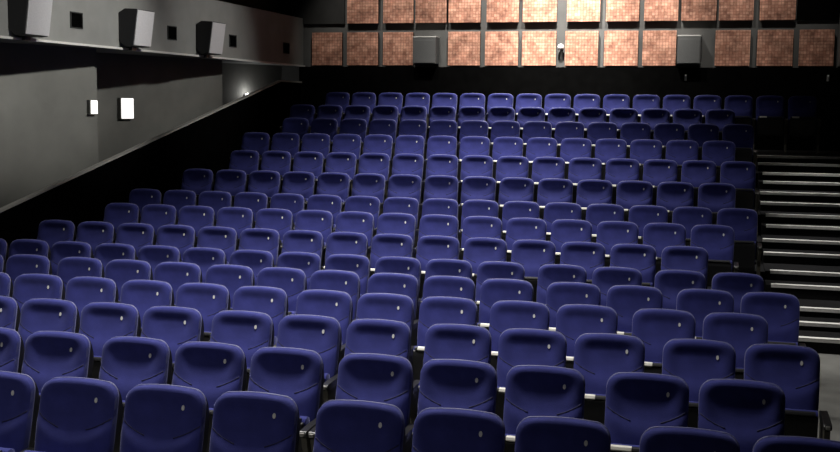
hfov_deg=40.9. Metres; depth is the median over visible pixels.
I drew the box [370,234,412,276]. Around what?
seat
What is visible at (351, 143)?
seat
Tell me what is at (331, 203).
seat
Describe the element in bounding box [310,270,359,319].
seat
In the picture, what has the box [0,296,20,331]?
seat
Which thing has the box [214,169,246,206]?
seat
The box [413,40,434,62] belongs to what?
grille
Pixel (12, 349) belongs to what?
seat
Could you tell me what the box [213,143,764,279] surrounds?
floor
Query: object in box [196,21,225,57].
loudspeaker
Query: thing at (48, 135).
wall
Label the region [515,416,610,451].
seat
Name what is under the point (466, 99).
seat
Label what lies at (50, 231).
seat
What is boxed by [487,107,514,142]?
seat
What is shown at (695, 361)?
seat
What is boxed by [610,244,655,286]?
seat
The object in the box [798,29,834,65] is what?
wall panel
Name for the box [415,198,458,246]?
seat
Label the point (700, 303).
seat
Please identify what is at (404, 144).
seat
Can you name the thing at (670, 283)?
seat
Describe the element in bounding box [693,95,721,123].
seat
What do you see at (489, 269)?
seat
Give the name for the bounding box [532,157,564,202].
seat
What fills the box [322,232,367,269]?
seat
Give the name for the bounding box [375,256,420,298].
seat
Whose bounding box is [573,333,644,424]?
seat
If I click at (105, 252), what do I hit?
seat
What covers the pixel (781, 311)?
seat
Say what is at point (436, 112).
seat
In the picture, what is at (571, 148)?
seat
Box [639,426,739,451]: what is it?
seat
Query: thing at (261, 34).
wall
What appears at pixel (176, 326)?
seat
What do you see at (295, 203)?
seat
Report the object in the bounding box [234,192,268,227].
seat
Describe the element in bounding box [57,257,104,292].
seat
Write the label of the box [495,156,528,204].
seat
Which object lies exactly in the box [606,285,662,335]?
seat
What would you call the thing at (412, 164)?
seat
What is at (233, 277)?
seat
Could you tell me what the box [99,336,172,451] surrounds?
seat
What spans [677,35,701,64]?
wall speaker
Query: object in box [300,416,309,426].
seat cushion
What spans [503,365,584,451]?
seat
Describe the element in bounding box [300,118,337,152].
seat
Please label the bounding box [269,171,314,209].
seat
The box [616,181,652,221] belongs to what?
seat
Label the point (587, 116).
seat
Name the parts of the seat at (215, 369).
backrest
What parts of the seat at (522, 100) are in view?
backrest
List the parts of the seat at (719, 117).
backrest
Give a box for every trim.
[0,36,304,66]
[0,80,301,212]
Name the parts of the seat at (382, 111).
backrest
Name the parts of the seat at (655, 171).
backrest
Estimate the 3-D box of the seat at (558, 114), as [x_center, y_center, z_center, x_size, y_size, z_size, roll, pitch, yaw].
[2.421,-1.569,19.706,0.538,1.012,0.522,2,6,15]
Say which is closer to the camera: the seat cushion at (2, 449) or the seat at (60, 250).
the seat cushion at (2, 449)
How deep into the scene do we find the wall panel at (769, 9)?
21.07 m
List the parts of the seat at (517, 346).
backrest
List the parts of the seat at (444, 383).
panel, armrest, backrest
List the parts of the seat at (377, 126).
backrest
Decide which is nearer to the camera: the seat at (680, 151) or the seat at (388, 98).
the seat at (680, 151)
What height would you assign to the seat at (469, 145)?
1.012 m
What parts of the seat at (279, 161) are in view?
backrest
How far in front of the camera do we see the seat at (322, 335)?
8.35 m
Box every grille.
[25,0,52,35]
[133,10,154,46]
[209,22,225,53]
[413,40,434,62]
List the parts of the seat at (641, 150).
backrest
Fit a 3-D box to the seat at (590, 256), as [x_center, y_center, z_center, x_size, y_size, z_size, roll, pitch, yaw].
[1.695,0.694,12.112,0.538,1.012,0.522,2,6,15]
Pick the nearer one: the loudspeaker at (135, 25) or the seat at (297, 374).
the seat at (297, 374)
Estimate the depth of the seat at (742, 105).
20.01 m
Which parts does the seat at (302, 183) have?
backrest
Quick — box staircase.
[756,150,839,354]
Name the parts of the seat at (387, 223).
backrest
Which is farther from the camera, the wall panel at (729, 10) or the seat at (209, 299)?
the wall panel at (729, 10)
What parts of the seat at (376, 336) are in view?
panel, armrest, backrest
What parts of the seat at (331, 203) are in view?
backrest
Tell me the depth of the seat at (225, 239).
13.29 m
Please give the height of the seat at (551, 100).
1.012 m
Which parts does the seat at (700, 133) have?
backrest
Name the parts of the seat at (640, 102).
backrest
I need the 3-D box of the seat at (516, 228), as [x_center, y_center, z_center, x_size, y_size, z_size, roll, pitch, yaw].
[1.200,0.423,13.365,0.538,1.012,0.522,2,6,15]
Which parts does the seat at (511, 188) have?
backrest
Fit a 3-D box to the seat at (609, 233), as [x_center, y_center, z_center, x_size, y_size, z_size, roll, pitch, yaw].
[2.243,0.465,13.087,0.538,1.012,0.522,2,6,15]
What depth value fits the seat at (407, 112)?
20.48 m
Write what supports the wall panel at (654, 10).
attached to the wall at (707, 29)
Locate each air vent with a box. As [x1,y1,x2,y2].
[70,11,82,28]
[167,25,176,40]
[229,34,236,47]
[283,42,289,53]
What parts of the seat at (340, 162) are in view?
backrest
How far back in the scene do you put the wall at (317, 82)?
22.06 m
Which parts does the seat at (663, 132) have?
backrest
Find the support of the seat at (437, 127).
on the floor
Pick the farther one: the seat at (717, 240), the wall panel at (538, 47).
the wall panel at (538, 47)
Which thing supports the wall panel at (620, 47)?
attached to the wall at (707, 29)
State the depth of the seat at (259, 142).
18.96 m
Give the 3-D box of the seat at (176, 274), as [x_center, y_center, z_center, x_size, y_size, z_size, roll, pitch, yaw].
[-2.461,0.878,10.962,0.538,1.012,0.522,2,6,15]
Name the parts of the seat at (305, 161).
backrest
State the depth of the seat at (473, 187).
15.78 m
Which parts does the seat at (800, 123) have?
panel, backrest, panel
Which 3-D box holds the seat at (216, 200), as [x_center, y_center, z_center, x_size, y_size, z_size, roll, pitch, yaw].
[-2.934,0.033,15.589,0.538,1.012,0.522,2,6,15]
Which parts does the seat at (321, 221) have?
backrest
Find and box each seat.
[0,238,8,262]
[0,255,5,272]
[0,272,12,297]
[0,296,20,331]
[0,327,24,372]
[0,371,39,451]
[5,254,51,286]
[8,239,50,259]
[12,274,64,312]
[18,298,79,347]
[20,377,122,451]
[21,331,93,395]
[37,220,75,250]
[50,241,92,275]
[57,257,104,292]
[65,277,118,318]
[76,221,115,257]
[78,302,140,378]
[94,243,136,277]
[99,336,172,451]
[103,203,139,239]
[105,259,152,302]
[115,223,155,259]
[120,280,173,336]
[120,384,209,451]
[129,189,161,219]
[138,245,180,279]
[140,204,177,243]
[141,306,203,384]
[154,262,201,305]
[155,225,195,261]
[163,190,196,224]
[172,342,246,451]
[175,283,230,341]
[178,205,214,246]
[181,169,213,205]
[183,247,226,282]
[197,226,237,263]
[198,191,232,225]
[205,264,254,309]
[208,286,287,344]
[209,391,299,451]
[210,310,273,390]
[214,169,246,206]
[216,207,253,249]
[227,228,279,264]
[229,150,259,191]
[230,250,273,285]
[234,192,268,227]
[241,132,269,169]
[248,151,291,192]
[248,170,280,207]
[248,347,323,451]
[255,208,292,253]
[257,267,306,314]
[260,133,299,171]
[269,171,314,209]
[270,193,304,226]
[271,118,308,151]
[274,230,323,266]
[274,290,352,346]
[276,314,341,404]
[277,252,321,289]
[279,104,315,132]
[280,210,333,265]
[281,151,323,194]
[292,133,330,172]
[293,194,342,229]
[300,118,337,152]
[305,172,349,209]
[308,353,412,451]
[309,105,342,132]
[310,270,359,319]
[313,400,404,451]
[315,152,356,196]
[316,92,349,114]
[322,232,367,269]
[323,134,361,172]
[323,211,373,265]
[323,319,414,402]
[325,254,370,296]
[331,118,366,152]
[333,196,380,231]
[338,105,370,133]
[340,293,413,360]
[342,173,385,211]
[343,92,375,121]
[350,153,389,195]
[352,273,418,321]
[356,134,392,173]
[361,119,396,154]
[367,105,398,134]
[367,213,415,260]
[370,92,402,120]
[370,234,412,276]
[374,197,418,235]
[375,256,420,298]
[380,174,421,214]
[385,154,423,199]
[389,135,424,177]
[392,119,426,158]
[396,106,426,137]
[398,93,429,126]
[404,359,496,451]
[410,296,477,379]
[410,324,491,423]
[411,408,504,451]
[412,276,474,345]
[413,214,458,258]
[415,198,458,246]
[416,236,459,297]
[417,259,471,319]
[418,175,458,228]
[421,154,457,203]
[423,136,456,180]
[424,120,457,160]
[426,106,455,142]
[427,93,456,126]
[456,93,484,126]
[456,120,487,159]
[457,106,484,143]
[457,136,489,181]
[458,155,492,204]
[458,176,495,229]
[458,200,498,247]
[459,216,501,259]
[463,238,506,295]
[475,261,524,322]
[477,279,533,330]
[485,93,512,121]
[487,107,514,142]
[489,121,519,156]
[489,300,549,371]
[492,137,522,180]
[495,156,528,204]
[496,328,566,420]
[499,177,533,220]
[502,201,539,240]
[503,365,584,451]
[505,218,546,261]
[511,240,555,301]
[515,94,541,121]
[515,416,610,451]
[517,107,544,138]
[522,121,551,156]
[526,137,556,178]
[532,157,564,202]
[536,264,586,304]
[537,178,572,218]
[543,202,581,240]
[544,94,570,121]
[546,282,600,330]
[547,107,575,137]
[550,219,591,263]
[554,122,583,157]
[556,304,617,368]
[560,138,591,178]
[560,242,604,283]
[568,158,601,202]
[573,94,599,121]
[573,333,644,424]
[576,179,612,220]
[578,108,606,138]
[586,204,624,242]
[587,122,616,157]
[592,267,641,305]
[595,139,626,179]
[596,221,638,266]
[603,94,629,121]
[604,372,688,451]
[605,158,639,204]
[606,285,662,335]
[609,108,637,138]
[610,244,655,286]
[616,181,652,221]
[620,123,650,158]
[628,205,667,243]
[630,139,661,180]
[632,309,695,373]
[633,94,659,122]
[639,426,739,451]
[641,108,669,139]
[643,159,677,205]
[643,223,685,274]
[654,123,684,159]
[654,270,705,309]
[656,182,693,222]
[661,246,711,288]
[662,339,735,427]
[663,95,690,122]
[666,140,698,181]
[672,207,711,245]
[673,109,701,139]
[676,289,733,338]
[681,160,716,206]
[688,124,718,159]
[690,224,738,288]
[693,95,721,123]
[698,183,735,224]
[698,379,784,451]
[702,141,734,182]
[702,313,767,379]
[705,109,734,140]
[712,272,763,312]
[717,208,761,275]
[720,161,759,235]
[722,124,756,165]
[724,95,752,124]
[740,292,805,346]
[744,344,831,439]
[752,95,784,149]
[752,436,839,451]
[783,96,820,154]
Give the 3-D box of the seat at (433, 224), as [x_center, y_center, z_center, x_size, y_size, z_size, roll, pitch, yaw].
[0.158,0.382,13.642,0.538,1.012,0.522,2,6,15]
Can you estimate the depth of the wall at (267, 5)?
22.78 m
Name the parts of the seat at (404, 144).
panel, backrest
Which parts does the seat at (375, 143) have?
backrest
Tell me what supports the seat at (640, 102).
on the floor
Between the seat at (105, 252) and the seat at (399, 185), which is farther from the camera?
the seat at (399, 185)
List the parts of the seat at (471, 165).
backrest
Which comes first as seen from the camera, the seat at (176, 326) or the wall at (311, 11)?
the seat at (176, 326)
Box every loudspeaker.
[8,0,52,40]
[119,8,154,50]
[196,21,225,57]
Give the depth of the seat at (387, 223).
13.86 m
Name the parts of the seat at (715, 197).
backrest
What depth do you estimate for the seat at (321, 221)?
14.13 m
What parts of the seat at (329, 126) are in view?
backrest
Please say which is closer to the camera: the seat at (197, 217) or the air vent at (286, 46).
the seat at (197, 217)
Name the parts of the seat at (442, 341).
panel, armrest, backrest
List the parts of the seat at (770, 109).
panel, backrest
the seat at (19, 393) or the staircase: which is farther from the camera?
the staircase
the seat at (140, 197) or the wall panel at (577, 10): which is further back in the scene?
the wall panel at (577, 10)
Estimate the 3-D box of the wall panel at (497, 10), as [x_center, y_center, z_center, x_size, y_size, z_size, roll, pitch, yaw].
[1.661,-4.404,22.453,0.650,0.680,0.114,2,6,15]
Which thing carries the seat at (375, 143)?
on the floor
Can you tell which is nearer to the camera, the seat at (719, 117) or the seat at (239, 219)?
the seat at (239, 219)
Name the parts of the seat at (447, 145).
backrest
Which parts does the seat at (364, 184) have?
backrest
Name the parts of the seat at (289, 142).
backrest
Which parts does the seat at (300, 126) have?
backrest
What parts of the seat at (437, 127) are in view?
panel, backrest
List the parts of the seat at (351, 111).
backrest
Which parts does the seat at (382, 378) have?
armrest, panel, backrest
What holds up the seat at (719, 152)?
on the floor
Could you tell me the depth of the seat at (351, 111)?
20.75 m
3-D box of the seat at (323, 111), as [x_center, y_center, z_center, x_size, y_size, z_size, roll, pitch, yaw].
[-1.751,-1.735,20.817,0.538,1.012,0.522,2,6,15]
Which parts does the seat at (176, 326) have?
backrest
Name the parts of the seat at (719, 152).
backrest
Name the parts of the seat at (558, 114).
backrest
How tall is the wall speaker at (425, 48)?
0.550 m
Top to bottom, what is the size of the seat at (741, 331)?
1.012 m
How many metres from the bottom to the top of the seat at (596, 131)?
1.012 m
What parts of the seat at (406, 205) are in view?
backrest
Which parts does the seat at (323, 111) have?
backrest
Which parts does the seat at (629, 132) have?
backrest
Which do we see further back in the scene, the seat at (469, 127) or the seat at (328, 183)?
the seat at (469, 127)
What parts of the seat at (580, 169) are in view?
backrest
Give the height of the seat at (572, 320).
1.012 m
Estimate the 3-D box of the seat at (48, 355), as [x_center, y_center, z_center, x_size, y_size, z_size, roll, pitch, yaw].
[-2.527,1.246,7.578,0.591,1.012,0.522,2,6,15]
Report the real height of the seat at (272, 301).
1.012 m
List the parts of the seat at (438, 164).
backrest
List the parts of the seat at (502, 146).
backrest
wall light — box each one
[87,100,97,114]
[118,98,133,118]
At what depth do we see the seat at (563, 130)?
18.67 m
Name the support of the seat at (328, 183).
on the floor
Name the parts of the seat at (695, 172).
backrest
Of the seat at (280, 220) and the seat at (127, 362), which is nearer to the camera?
the seat at (127, 362)
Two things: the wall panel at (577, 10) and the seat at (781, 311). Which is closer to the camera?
the seat at (781, 311)
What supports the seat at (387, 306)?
on the floor at (829, 392)
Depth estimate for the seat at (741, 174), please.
15.87 m
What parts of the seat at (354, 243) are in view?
backrest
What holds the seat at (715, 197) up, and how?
on the floor
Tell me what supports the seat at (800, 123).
on the staircase
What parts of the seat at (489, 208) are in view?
backrest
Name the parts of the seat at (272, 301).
backrest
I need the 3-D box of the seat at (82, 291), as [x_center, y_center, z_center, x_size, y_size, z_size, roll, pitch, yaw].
[-3.023,0.979,9.978,0.538,1.012,0.522,2,6,15]
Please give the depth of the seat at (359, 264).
11.73 m
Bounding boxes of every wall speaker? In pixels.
[412,36,439,63]
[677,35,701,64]
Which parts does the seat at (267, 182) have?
backrest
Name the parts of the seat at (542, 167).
backrest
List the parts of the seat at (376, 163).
backrest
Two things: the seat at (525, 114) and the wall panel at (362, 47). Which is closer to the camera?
the seat at (525, 114)
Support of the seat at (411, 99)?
on the floor at (759, 239)
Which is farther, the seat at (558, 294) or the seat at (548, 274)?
the seat at (548, 274)
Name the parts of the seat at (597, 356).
edge plate, backrest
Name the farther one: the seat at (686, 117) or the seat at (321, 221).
the seat at (686, 117)
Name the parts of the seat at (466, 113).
backrest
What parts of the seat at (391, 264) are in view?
backrest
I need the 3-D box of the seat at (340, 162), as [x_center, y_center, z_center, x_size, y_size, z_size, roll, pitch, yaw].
[-1.298,-0.627,17.371,0.538,1.012,0.522,2,6,15]
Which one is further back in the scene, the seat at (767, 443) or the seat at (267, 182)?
the seat at (267, 182)
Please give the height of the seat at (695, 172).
1.012 m
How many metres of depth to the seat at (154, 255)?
12.30 m
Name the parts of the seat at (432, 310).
panel, edge plate, backrest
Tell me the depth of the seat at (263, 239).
13.16 m
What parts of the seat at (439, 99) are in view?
backrest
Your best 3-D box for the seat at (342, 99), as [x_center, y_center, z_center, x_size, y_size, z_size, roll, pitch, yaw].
[-1.686,-2.103,21.908,0.538,1.012,0.522,2,6,15]
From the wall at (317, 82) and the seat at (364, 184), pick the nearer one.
the seat at (364, 184)
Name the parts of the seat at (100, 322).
backrest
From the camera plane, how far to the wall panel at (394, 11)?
22.96 m
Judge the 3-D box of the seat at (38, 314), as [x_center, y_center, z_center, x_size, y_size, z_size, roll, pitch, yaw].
[-3.028,1.103,8.845,0.538,1.012,0.522,2,6,15]
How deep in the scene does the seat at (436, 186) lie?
15.92 m
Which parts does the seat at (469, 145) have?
backrest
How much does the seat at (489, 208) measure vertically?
1.012 m
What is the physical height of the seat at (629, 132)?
1.012 m
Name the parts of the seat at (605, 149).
backrest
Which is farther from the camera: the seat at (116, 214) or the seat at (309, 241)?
the seat at (116, 214)
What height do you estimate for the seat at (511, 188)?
1.012 m
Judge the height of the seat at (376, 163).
1.012 m
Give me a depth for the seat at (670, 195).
15.08 m
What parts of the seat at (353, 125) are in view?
backrest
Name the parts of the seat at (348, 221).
panel, backrest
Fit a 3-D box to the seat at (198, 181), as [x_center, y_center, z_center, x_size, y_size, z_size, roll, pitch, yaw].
[-3.417,-0.343,16.827,0.538,1.012,0.522,2,6,15]
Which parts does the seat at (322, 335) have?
backrest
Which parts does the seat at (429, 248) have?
backrest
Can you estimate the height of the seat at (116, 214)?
1.012 m
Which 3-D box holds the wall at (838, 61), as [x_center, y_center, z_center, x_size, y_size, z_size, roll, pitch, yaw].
[6.453,-2.923,15.897,0.060,0.980,10.480,2,6,15]
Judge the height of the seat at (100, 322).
1.012 m
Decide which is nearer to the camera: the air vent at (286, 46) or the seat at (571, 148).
the seat at (571, 148)
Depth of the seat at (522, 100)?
21.01 m
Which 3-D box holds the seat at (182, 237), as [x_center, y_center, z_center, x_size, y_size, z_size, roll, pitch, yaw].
[-2.998,0.508,13.362,0.538,1.012,0.522,2,6,15]
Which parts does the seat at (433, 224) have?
backrest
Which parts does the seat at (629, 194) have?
backrest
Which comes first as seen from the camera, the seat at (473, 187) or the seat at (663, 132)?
the seat at (473, 187)
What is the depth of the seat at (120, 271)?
11.18 m
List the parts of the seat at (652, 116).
backrest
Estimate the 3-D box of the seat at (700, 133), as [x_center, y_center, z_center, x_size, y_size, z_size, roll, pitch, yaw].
[4.499,-1.132,18.043,0.538,1.012,0.522,2,6,15]
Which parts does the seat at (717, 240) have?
backrest, armrest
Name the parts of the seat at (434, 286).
panel, armrest, backrest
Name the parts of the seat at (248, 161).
backrest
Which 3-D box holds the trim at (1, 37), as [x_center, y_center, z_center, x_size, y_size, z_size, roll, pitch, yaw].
[-5.625,-2.118,11.945,0.070,0.030,24.450,2,6,15]
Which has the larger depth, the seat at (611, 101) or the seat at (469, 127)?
the seat at (611, 101)
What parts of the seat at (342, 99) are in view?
backrest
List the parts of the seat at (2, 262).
backrest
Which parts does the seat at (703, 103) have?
backrest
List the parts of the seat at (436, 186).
panel, backrest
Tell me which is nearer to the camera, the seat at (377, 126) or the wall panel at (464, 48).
the seat at (377, 126)
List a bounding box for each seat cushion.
[0,447,14,451]
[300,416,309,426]
[324,373,329,381]
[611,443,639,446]
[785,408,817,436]
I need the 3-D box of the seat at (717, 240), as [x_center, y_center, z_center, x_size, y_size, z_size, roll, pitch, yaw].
[3.312,0.507,12.802,0.591,1.012,0.522,2,6,15]
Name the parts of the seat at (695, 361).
backrest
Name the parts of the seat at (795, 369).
backrest, panel, armrest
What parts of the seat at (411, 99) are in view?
backrest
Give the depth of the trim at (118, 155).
16.88 m
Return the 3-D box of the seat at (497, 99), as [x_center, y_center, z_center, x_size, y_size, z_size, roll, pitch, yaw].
[1.443,-1.979,21.074,0.538,1.012,0.522,2,6,15]
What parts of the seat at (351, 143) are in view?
backrest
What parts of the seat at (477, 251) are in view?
backrest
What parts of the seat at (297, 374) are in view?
backrest, panel, armrest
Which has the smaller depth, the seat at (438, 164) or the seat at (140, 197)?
the seat at (140, 197)
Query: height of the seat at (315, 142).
1.012 m
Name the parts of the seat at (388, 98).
backrest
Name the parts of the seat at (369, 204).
backrest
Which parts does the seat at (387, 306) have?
armrest, backrest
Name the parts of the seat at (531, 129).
backrest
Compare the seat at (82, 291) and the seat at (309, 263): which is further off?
the seat at (309, 263)
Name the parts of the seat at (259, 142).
backrest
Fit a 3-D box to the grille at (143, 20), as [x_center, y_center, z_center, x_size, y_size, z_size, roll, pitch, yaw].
[-4.077,-2.919,16.633,0.089,0.511,0.496,2,6,15]
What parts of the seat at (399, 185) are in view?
backrest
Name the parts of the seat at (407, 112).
backrest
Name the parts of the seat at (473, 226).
backrest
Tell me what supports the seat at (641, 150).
on the floor
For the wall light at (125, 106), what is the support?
attached to the wall at (48, 135)
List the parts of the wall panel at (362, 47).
panel frame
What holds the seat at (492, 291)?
on the floor at (829, 392)
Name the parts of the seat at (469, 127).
backrest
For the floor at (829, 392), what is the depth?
10.38 m
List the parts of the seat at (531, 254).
backrest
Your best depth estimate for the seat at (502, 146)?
17.85 m
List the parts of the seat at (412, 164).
panel, backrest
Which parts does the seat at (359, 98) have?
backrest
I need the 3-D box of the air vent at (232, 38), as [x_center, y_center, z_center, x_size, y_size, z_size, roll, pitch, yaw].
[-3.369,-3.329,20.261,0.014,0.220,0.300,2,6,15]
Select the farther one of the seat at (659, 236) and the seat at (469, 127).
the seat at (469, 127)
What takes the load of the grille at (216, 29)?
attached to the loudspeaker at (209, 34)
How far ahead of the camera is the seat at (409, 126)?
19.36 m
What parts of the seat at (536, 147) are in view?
backrest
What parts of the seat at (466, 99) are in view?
backrest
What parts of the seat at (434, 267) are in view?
backrest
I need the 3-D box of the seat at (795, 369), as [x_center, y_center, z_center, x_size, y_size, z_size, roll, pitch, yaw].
[2.373,1.318,7.406,0.591,1.012,0.522,2,6,15]
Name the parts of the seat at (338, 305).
backrest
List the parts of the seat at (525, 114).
backrest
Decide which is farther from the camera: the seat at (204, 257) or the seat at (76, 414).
the seat at (204, 257)
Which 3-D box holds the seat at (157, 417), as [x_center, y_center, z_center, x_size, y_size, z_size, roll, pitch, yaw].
[-1.494,1.411,6.168,0.538,1.012,0.522,2,6,15]
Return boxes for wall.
[0,0,302,65]
[0,42,281,207]
[0,82,301,246]
[217,0,278,12]
[279,0,839,150]
[280,0,344,23]
[299,67,839,150]
[796,0,839,19]
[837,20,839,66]
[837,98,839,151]
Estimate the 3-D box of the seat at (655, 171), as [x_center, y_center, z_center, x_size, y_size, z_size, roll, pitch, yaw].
[3.395,-0.440,16.121,0.538,1.012,0.522,2,6,15]
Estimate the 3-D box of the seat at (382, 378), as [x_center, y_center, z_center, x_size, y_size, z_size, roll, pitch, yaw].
[-0.358,1.333,7.000,0.538,1.012,0.522,2,6,15]
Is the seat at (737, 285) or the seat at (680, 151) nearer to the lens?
the seat at (737, 285)
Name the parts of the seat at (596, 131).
backrest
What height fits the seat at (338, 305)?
1.012 m
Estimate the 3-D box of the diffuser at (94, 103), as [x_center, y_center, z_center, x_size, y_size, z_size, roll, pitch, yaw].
[-4.849,-1.770,16.752,0.014,0.196,0.126,4,7,29]
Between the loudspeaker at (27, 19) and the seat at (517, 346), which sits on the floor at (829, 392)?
the seat at (517, 346)
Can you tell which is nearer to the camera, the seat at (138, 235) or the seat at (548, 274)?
the seat at (548, 274)
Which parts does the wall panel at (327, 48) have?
panel frame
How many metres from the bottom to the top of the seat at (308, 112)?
1.012 m
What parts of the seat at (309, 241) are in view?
backrest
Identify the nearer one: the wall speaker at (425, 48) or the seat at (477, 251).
the seat at (477, 251)
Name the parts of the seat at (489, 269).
backrest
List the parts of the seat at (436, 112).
backrest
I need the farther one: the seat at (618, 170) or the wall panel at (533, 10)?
the wall panel at (533, 10)
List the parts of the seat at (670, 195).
backrest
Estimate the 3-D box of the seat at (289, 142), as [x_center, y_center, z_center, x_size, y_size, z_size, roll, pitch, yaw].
[-2.323,-1.043,18.751,0.538,1.012,0.522,2,6,15]
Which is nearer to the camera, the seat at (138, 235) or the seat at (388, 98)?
the seat at (138, 235)
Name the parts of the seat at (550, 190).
backrest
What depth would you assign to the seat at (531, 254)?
12.31 m
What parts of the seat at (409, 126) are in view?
backrest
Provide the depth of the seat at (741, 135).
17.93 m
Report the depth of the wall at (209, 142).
17.84 m
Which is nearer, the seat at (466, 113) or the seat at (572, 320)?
the seat at (572, 320)
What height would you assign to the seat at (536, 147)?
1.012 m
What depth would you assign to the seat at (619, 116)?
19.50 m
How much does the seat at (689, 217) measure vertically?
1.012 m
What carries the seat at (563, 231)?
on the floor
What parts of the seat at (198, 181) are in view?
backrest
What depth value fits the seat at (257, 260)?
12.01 m
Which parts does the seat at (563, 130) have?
backrest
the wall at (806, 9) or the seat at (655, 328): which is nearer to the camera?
the seat at (655, 328)
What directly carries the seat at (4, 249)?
on the floor at (829, 392)
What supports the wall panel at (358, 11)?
attached to the wall at (707, 29)
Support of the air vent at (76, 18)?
in the wall at (261, 34)
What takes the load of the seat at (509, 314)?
on the floor at (829, 392)
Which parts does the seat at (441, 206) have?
panel, backrest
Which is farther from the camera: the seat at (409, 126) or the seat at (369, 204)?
the seat at (409, 126)
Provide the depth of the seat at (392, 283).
10.47 m
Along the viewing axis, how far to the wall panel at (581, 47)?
22.08 m
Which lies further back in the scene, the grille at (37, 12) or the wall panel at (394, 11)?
the wall panel at (394, 11)
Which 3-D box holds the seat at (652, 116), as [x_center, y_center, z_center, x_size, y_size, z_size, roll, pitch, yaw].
[3.985,-1.507,19.289,0.538,1.012,0.522,2,6,15]
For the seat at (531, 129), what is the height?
1.012 m
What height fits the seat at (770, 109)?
1.012 m
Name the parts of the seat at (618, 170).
backrest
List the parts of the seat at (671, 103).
backrest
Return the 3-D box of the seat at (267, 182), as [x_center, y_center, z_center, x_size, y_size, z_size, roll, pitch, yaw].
[-2.374,-0.301,16.549,0.538,1.012,0.522,2,6,15]
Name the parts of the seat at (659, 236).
backrest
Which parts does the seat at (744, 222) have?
backrest, panel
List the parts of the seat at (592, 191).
backrest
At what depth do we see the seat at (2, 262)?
11.60 m
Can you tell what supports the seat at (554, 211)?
on the floor
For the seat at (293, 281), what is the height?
1.012 m
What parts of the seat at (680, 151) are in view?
backrest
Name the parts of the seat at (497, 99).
backrest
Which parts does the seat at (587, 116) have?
backrest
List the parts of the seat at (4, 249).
backrest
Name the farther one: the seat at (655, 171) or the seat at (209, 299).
the seat at (655, 171)
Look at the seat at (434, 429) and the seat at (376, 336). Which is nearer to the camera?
the seat at (434, 429)
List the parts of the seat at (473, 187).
backrest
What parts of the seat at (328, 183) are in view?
backrest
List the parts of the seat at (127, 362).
backrest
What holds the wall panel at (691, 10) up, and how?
attached to the wall at (707, 29)
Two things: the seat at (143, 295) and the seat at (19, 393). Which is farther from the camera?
the seat at (143, 295)
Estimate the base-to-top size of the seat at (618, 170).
1.012 m
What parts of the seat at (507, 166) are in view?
backrest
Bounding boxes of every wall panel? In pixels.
[312,32,342,64]
[347,0,378,23]
[347,32,378,64]
[383,0,413,22]
[383,32,413,64]
[415,0,446,22]
[448,0,480,22]
[448,32,480,65]
[485,31,518,65]
[486,0,518,22]
[522,31,556,65]
[523,0,556,21]
[565,31,598,65]
[567,0,599,21]
[604,31,638,65]
[606,0,639,21]
[642,30,676,65]
[644,0,678,20]
[681,0,716,20]
[714,30,750,65]
[719,0,753,20]
[756,30,793,65]
[759,0,795,19]
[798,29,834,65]
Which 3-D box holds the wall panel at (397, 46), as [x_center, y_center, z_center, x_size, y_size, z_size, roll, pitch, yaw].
[-0.438,-3.635,23.102,0.640,0.675,0.114,2,6,15]
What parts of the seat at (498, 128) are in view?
backrest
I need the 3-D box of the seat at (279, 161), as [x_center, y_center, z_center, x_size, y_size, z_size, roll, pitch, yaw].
[-2.341,-0.668,17.648,0.538,1.012,0.522,2,6,15]
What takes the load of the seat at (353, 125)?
on the floor
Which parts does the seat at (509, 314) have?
edge plate, backrest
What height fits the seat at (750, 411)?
1.012 m
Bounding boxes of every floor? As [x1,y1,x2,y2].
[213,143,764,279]
[817,353,839,440]
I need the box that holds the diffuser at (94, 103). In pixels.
[91,100,97,113]
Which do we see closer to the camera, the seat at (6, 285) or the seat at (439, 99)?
the seat at (6, 285)
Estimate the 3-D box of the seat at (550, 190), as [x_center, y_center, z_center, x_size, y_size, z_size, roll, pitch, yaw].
[1.797,-0.136,15.438,0.538,1.012,0.522,2,6,15]
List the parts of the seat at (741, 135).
backrest, panel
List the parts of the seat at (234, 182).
backrest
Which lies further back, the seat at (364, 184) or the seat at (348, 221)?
the seat at (364, 184)
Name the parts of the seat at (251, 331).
backrest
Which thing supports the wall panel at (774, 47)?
attached to the wall at (707, 29)
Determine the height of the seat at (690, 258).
1.012 m
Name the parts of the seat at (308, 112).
backrest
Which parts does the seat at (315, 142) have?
backrest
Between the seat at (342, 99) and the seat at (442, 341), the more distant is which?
the seat at (342, 99)
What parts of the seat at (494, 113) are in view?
backrest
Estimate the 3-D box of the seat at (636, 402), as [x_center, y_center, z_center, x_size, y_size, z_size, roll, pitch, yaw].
[1.274,1.398,6.565,0.538,1.012,0.522,2,6,15]
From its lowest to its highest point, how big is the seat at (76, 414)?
1.012 m
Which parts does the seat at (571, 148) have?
backrest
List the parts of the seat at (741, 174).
backrest, panel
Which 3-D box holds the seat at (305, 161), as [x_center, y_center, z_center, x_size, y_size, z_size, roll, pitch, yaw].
[-1.819,-0.648,17.509,0.538,1.012,0.522,2,6,15]
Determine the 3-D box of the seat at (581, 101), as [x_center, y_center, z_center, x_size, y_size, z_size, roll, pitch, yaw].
[3.007,-1.917,20.658,0.538,1.012,0.522,2,6,15]
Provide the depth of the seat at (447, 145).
18.12 m
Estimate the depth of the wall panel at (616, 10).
21.81 m
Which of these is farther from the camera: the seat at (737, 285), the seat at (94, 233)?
the seat at (94, 233)
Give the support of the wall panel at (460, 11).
attached to the wall at (707, 29)
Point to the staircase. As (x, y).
(799, 198)
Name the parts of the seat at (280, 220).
backrest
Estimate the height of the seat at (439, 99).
1.012 m
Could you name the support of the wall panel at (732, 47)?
attached to the wall at (707, 29)

